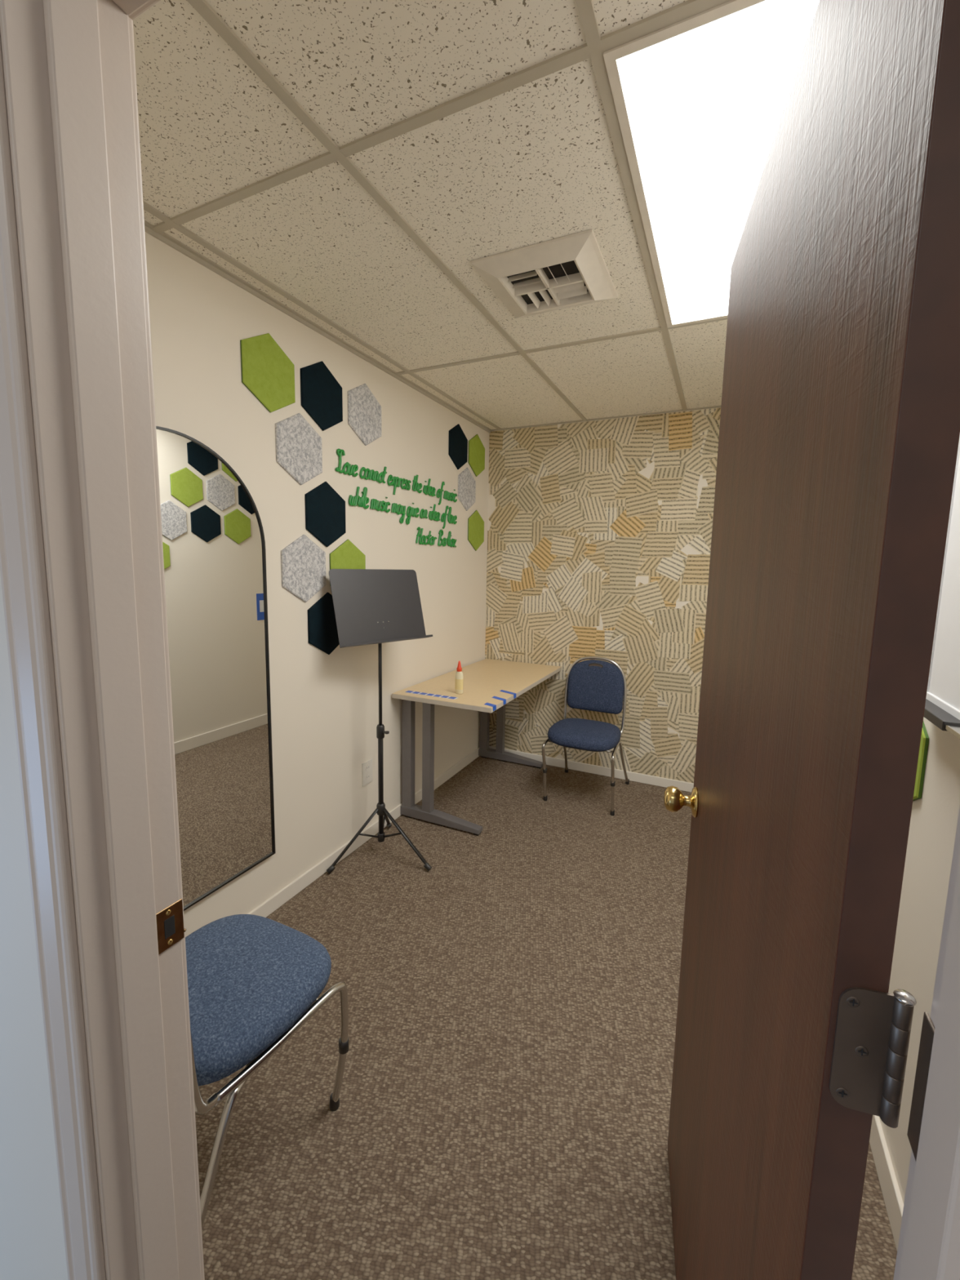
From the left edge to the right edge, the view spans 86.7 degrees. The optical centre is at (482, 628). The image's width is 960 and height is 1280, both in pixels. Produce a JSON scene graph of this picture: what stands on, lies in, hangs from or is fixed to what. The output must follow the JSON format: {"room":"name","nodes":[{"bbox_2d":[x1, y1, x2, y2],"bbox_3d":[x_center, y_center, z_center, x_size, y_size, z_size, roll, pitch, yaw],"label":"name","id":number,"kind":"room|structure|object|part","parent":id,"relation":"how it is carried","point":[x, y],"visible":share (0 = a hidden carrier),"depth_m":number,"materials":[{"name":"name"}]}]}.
{"room":"music room","nodes":[
{"label":"music room","id":0,"kind":"room"},
{"bbox_2d":[0,573,67,1279],"bbox_3d":[-0.211,0.137,0.518,3.800,2.455,0.121,4,8,25],"label":"wall","id":1,"kind":"structure","parent":0,"point":[33,1247],"depth_m":0.70,"materials":[{"name":"paint"}]},
{"bbox_2d":[155,898,186,955],"bbox_3d":[-0.430,0.411,0.704,0.004,0.060,0.041,4,8,23],"label":"strike plate","id":2,"kind":"object","parent":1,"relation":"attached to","point":[170,921],"visible":1,"depth_m":0.70,"materials":[{"name":"gold metal"}]},
{"bbox_2d":[0,0,959,1279],"bbox_3d":[-0.083,0.317,0.477,0.940,2.111,0.156,4,8,25],"label":"door frame","id":3,"kind":"structure","parent":1,"relation":"attached to","point":[82,562],"depth_m":0.59,"materials":[{"name":"paint"}]},
{"bbox_2d":[663,0,959,1279],"bbox_3d":[0.363,0.323,0.767,0.169,2.021,0.794,4,7,20],"label":"door","id":4,"kind":"structure","parent":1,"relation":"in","point":[838,440],"depth_m":0.45,"materials":[{"name":"brown wood"}]},
{"bbox_2d":[145,231,489,937],"bbox_3d":[-0.639,-0.114,2.500,0.100,2.455,3.123,4,8,25],"label":"wall","id":5,"kind":"structure","parent":0,"point":[325,707],"depth_m":2.27,"materials":[{"name":"paint"}]},
{"bbox_2d":[155,426,275,911],"bbox_3d":[-0.987,0.169,1.658,0.021,1.575,0.710,4,8,25],"label":"wall mirror","id":6,"kind":"object","parent":5,"relation":"attached to","point":[214,541],"visible":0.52,"depth_m":1.77,"materials":[{"name":"clear glass"}]},
{"bbox_2d":[240,333,295,412],"bbox_3d":[-0.794,-0.954,1.901,0.009,0.282,0.244,4,8,25],"label":"panel","id":7,"kind":"object","parent":5,"relation":"attached to","point":[268,372],"visible":1,"depth_m":1.89,"materials":[{"name":"fabric"}]},
{"bbox_2d":[275,413,322,484],"bbox_3d":[-0.737,-0.725,2.061,0.009,0.282,0.244,4,8,25],"label":"panel","id":8,"kind":"object","parent":5,"relation":"attached to","point":[299,452],"visible":1,"depth_m":2.05,"materials":[{"name":"fabric"}]},
{"bbox_2d":[280,534,326,602],"bbox_3d":[-0.741,-0.250,2.129,0.009,0.282,0.244,4,8,25],"label":"panel","id":9,"kind":"object","parent":5,"relation":"attached to","point":[303,562],"visible":1,"depth_m":2.12,"materials":[{"name":"fabric"}]},
{"bbox_2d":[300,360,342,431],"bbox_3d":[-0.674,-0.982,2.153,0.009,0.282,0.244,4,8,25],"label":"panel","id":10,"kind":"object","parent":5,"relation":"attached to","point":[321,393],"visible":1,"depth_m":2.14,"materials":[{"name":"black fabric"}]},
{"bbox_2d":[307,592,339,654],"bbox_3d":[-0.688,-0.021,2.280,0.009,0.282,0.244,4,8,25],"label":"panel","id":11,"kind":"object","parent":5,"relation":"attached to","point":[322,633],"visible":0.67,"depth_m":2.25,"materials":[{"name":"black fabric"}]},
{"bbox_2d":[304,481,346,546],"bbox_3d":[-0.679,-0.497,2.221,0.009,0.282,0.244,4,8,25],"label":"panel","id":12,"kind":"object","parent":5,"relation":"attached to","point":[325,508],"visible":1,"depth_m":2.21,"materials":[{"name":"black fabric"}]},
{"bbox_2d":[329,539,365,586],"bbox_3d":[-0.624,-0.273,2.376,0.009,0.282,0.244,4,8,25],"label":"panel","id":13,"kind":"object","parent":5,"relation":"attached to","point":[347,555],"visible":0.46,"depth_m":2.35,"materials":[{"name":"fabric"}]},
{"bbox_2d":[247,747,479,917],"bbox_3d":[-0.633,1.080,2.577,0.011,0.065,3.023,4,8,25],"label":"baseboard","id":14,"kind":"structure","parent":5,"relation":"attached to","point":[274,902],"depth_m":2.39,"materials":[{"name":"paint"}]},
{"bbox_2d":[347,383,381,445],"bbox_3d":[-0.552,-1.011,2.409,0.009,0.282,0.244,4,8,25],"label":"panel","id":15,"kind":"object","parent":5,"relation":"attached to","point":[364,411],"visible":1,"depth_m":2.40,"materials":[{"name":"fabric"}]},
{"bbox_2d":[361,758,373,786],"bbox_3d":[-0.590,0.741,2.617,0.007,0.120,0.080,4,8,25],"label":"wall outlet","id":16,"kind":"object","parent":5,"relation":"attached to","point":[366,766],"visible":1,"depth_m":2.61,"materials":[{"name":"plastic"}]},
{"bbox_2d":[335,448,457,547],"bbox_3d":[-0.407,-0.660,2.772,0.012,0.393,1.134,4,8,25],"label":"wall lettering","id":17,"kind":"object","parent":5,"relation":"attached to","point":[372,474],"depth_m":2.74},
{"bbox_2d":[448,423,467,469],"bbox_3d":[-0.151,-1.156,3.242,0.009,0.282,0.244,4,8,25],"label":"panel","id":18,"kind":"object","parent":5,"relation":"attached to","point":[457,440],"visible":1,"depth_m":3.23,"materials":[{"name":"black fabric"}]},
{"bbox_2d":[457,467,475,511],"bbox_3d":[-0.100,-0.926,3.389,0.009,0.282,0.244,4,8,25],"label":"panel","id":19,"kind":"object","parent":5,"relation":"attached to","point":[466,482],"visible":1,"depth_m":3.38,"materials":[{"name":"fabric"}]},
{"bbox_2d":[467,510,484,551],"bbox_3d":[-0.041,-0.683,3.555,0.009,0.282,0.244,4,8,25],"label":"panel","id":20,"kind":"object","parent":5,"relation":"attached to","point":[475,522],"visible":1,"depth_m":3.54,"materials":[{"name":"fabric"}]},
{"bbox_2d":[468,434,484,476],"bbox_3d":[-0.036,-1.184,3.485,0.009,0.282,0.244,4,8,25],"label":"panel","id":21,"kind":"object","parent":5,"relation":"attached to","point":[476,447],"visible":1,"depth_m":3.47,"materials":[{"name":"fabric"}]},
{"bbox_2d":[133,0,727,429],"bbox_3d":[0.322,-1.223,1.849,2.034,0.060,3.043,4,8,25],"label":"ceiling","id":22,"kind":"structure","parent":0,"point":[535,162],"depth_m":1.29,"materials":[{"name":"tile"}]},
{"bbox_2d":[142,0,731,433],"bbox_3d":[0.325,-1.186,1.863,2.034,0.019,3.023,4,8,25],"label":"grid","id":23,"kind":"object","parent":22,"relation":"attached to","point":[594,47],"visible":0.72,"depth_m":1.28,"materials":[{"name":"metal"}]},
{"bbox_2d":[470,228,617,318],"bbox_3d":[0.223,-1.161,1.719,0.390,0.033,0.395,4,8,25],"label":"ceiling vent","id":24,"kind":"object","parent":22,"relation":"in","point":[569,271],"depth_m":1.67,"materials":[{"name":"white metal"}]},
{"bbox_2d":[603,0,819,328],"bbox_3d":[0.747,-1.121,1.367,0.586,0.008,1.196,4,8,25],"label":"ceiling light panel","id":25,"kind":"object","parent":22,"relation":"in","point":[700,100],"depth_m":1.11,"materials":[{"name":"white plastic"}]},
{"bbox_2d":[195,755,897,1279],"bbox_3d":[0.006,1.322,1.174,3.800,0.050,5.245,4,8,25],"label":"floor","id":26,"kind":"structure","parent":0,"point":[503,1113],"depth_m":1.46,"materials":[{"name":"carpet"}]},
{"bbox_2d":[185,914,348,1228],"bbox_3d":[-0.629,0.849,1.164,0.434,0.868,0.506,4,8,25],"label":"chair","id":27,"kind":"object","parent":26,"relation":"on","point":[254,981],"visible":0.44,"depth_m":1.15,"materials":[{"name":"blue fabric"}]},
{"bbox_2d":[326,568,432,874],"bbox_3d":[-0.418,0.430,2.391,0.426,1.403,0.512,4,8,25],"label":"music stand","id":28,"kind":"object","parent":26,"relation":"on","point":[379,606],"visible":1,"depth_m":2.38,"materials":[{"name":"black metal"}]},
{"bbox_2d":[391,658,561,835],"bbox_3d":[0.029,0.676,3.211,0.592,0.739,1.204,4,8,25],"label":"work table","id":29,"kind":"object","parent":26,"relation":"on","point":[484,679],"depth_m":2.87,"materials":[{"name":"laminate"}]},
{"bbox_2d":[404,690,457,699],"bbox_3d":[-0.274,0.356,2.726,0.310,0.002,0.040,4,8,25],"label":"ruler","id":30,"kind":"object","parent":29,"relation":"on","point":[407,691],"visible":1,"depth_m":2.72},
{"bbox_2d":[454,660,463,693],"bbox_3d":[-0.125,0.265,2.762,0.048,0.180,0.033,4,8,25],"label":"glue bottle","id":31,"kind":"object","parent":29,"relation":"on","point":[459,680],"visible":1,"depth_m":2.75,"materials":[{"name":"plastic"}]},
{"bbox_3d":[0.083,0.379,2.696,0.102,0.023,0.346,4,8,25],"label":"tape strip","id":32,"kind":"part","parent":29,"relation":"part of","materials":[{"name":"blue plastic"}]},
{"bbox_2d":[542,656,629,816],"bbox_3d":[0.668,0.626,3.185,0.445,0.868,0.601,4,8,25],"label":"chair","id":33,"kind":"object","parent":26,"relation":"on","point":[596,685],"visible":1,"depth_m":3.20,"materials":[{"name":"blue fabric"}]},
{"bbox_2d":[487,407,719,759],"bbox_3d":[0.972,-0.195,3.406,2.034,2.455,0.100,4,8,25],"label":"wall","id":34,"kind":"structure","parent":0,"point":[647,471],"depth_m":3.29,"materials":[{"name":"paint"}]},
{"bbox_2d":[488,746,693,791],"bbox_3d":[0.925,0.999,3.501,2.012,0.060,0.014,4,8,25],"label":"baseboard","id":35,"kind":"structure","parent":34,"relation":"attached to","point":[633,776],"depth_m":3.52,"materials":[{"name":"paint"}]},
{"bbox_2d":[484,407,720,782],"bbox_3d":[0.949,-0.185,3.360,2.032,2.329,0.004,4,8,25],"label":"wallpaper","id":36,"kind":"object","parent":34,"relation":"attached to","point":[606,527],"visible":0.62,"depth_m":3.39,"materials":[{"name":"paper"}]},
{"bbox_2d":[879,716,959,1203],"bbox_3d":[1.289,0.033,1.598,0.100,2.455,3.123,4,8,25],"label":"wall","id":37,"kind":"structure","parent":0,"point":[935,815],"depth_m":1.10,"materials":[{"name":"paint"}]},
{"bbox_2d":[869,1115,903,1249],"bbox_3d":[1.195,1.207,1.720,0.011,0.090,3.023,4,8,25],"label":"baseboard","id":38,"kind":"structure","parent":37,"relation":"attached to","point":[893,1200],"depth_m":1.16,"materials":[{"name":"paint"}]},
{"bbox_2d":[912,721,928,800],"bbox_3d":[1.049,0.303,1.261,0.009,0.282,0.244,4,8,25],"label":"felt","id":39,"kind":"object","parent":37,"relation":"attached to","point":[924,742],"visible":0.28,"depth_m":1.16,"materials":[{"name":"green fabric"}]},
{"bbox_2d":[924,435,959,739],"bbox_3d":[0.804,-0.193,0.703,0.046,0.829,0.900,4,8,25],"label":"whiteboard","id":40,"kind":"object","parent":37,"relation":"attached to","point":[942,706],"visible":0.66,"depth_m":1.06,"materials":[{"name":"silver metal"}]}
]}

